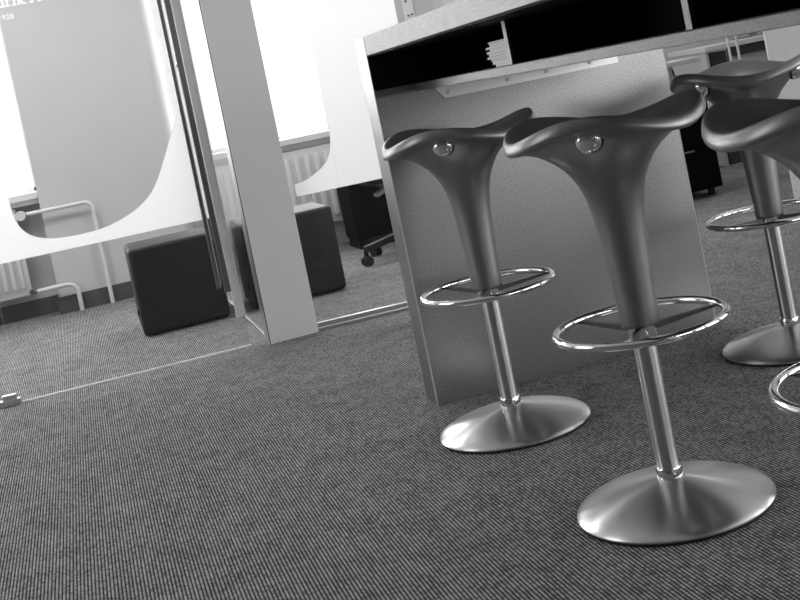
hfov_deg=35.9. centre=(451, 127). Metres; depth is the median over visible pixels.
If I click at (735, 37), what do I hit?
metal pole
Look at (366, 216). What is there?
base cabinet
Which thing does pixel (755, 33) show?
computer monitor
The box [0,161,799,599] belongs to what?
floor
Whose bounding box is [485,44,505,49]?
magazine
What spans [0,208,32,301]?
radiator
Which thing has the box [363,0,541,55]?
countertop
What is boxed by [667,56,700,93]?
desk
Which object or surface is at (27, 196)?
window
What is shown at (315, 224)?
ottoman
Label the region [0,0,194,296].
wall
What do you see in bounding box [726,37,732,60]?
metal pole
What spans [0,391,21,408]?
door hinge
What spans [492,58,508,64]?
magazine
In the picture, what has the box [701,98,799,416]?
bar stool
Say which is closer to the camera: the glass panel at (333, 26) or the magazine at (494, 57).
the magazine at (494, 57)
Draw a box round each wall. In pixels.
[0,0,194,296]
[0,203,349,307]
[394,0,762,61]
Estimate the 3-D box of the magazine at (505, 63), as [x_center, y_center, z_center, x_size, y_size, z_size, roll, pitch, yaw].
[0.227,-0.177,3.056,0.208,0.007,0.138,-12,3,-18]
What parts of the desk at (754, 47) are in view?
panel, drawer, panel, modesty panel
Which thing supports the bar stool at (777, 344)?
on the floor
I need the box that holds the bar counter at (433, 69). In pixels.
[354,0,799,405]
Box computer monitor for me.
[733,32,762,39]
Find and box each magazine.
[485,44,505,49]
[487,39,503,44]
[487,48,505,54]
[488,40,504,46]
[488,54,506,59]
[489,50,506,57]
[490,46,505,51]
[490,56,507,61]
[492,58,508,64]
[495,62,508,66]
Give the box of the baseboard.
[0,281,133,324]
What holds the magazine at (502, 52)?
on the magazine at (494, 57)
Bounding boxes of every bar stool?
[382,107,590,453]
[503,89,776,546]
[670,54,799,366]
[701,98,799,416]
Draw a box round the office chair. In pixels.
[355,178,394,265]
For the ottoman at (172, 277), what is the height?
0.447 m
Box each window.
[0,24,38,208]
[221,126,329,163]
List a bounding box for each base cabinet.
[337,184,394,249]
[679,99,722,194]
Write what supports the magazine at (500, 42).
on the magazine at (501, 45)
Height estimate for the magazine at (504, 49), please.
0.006 m
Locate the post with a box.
[195,0,318,343]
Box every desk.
[667,35,767,165]
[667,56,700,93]
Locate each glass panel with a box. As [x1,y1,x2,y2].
[148,0,264,336]
[295,0,408,330]
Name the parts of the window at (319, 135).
frame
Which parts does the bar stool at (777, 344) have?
knob, seat, post, knob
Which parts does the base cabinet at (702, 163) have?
drawer, drawer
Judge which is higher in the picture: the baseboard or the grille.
the grille
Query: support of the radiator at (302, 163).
attached to the wall at (41, 271)
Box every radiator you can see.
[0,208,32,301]
[225,141,342,221]
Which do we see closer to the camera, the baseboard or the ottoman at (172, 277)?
the ottoman at (172, 277)
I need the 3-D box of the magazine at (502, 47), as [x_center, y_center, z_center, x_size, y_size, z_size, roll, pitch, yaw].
[0.216,-0.217,3.064,0.208,0.006,0.162,-12,3,-17]
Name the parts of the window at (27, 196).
sill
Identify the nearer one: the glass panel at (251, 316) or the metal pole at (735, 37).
the glass panel at (251, 316)
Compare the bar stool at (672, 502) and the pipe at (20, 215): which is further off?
the pipe at (20, 215)
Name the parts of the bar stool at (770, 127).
seat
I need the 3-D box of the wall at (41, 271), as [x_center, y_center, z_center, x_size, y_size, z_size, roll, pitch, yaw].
[-2.825,0.854,7.904,5.400,0.735,0.300,-12,3,-17]
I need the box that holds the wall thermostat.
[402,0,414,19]
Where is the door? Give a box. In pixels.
[0,0,250,402]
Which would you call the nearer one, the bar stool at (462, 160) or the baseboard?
the bar stool at (462, 160)
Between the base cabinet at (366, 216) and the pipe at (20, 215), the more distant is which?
the base cabinet at (366, 216)
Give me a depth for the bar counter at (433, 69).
3.80 m
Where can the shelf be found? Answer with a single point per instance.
(747, 21)
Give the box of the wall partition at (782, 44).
[763,25,799,198]
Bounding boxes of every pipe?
[13,200,114,302]
[29,282,84,310]
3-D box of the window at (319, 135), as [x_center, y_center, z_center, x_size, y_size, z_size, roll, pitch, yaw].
[-1.233,-0.716,8.234,1.600,1.745,0.285,-12,3,-17]
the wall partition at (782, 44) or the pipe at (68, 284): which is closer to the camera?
the wall partition at (782, 44)
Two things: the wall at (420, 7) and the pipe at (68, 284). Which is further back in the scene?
the wall at (420, 7)
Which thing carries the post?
on the floor
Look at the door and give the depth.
5.25 m
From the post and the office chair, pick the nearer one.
the post
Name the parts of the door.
rail, pull handle, handle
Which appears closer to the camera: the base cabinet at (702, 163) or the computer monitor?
the base cabinet at (702, 163)
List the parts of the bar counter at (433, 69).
edge trim, panel, edge trim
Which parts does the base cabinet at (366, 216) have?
door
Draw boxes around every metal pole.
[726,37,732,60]
[734,36,740,59]
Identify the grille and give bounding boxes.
[225,141,329,163]
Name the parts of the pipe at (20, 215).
thermostat knob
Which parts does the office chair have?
seat, lever, leg, leg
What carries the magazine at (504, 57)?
on the magazine at (506, 59)
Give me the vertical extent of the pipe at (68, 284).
0.193 m
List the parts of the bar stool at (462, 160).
knob, seat, post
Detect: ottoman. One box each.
[124,227,229,334]
[237,202,345,307]
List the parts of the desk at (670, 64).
leg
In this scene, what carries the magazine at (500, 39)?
on the magazine at (500, 42)
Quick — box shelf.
[416,9,799,90]
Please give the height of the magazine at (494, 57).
0.005 m
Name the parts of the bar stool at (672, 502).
knob, seat, post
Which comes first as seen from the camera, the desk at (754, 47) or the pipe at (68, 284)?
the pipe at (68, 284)

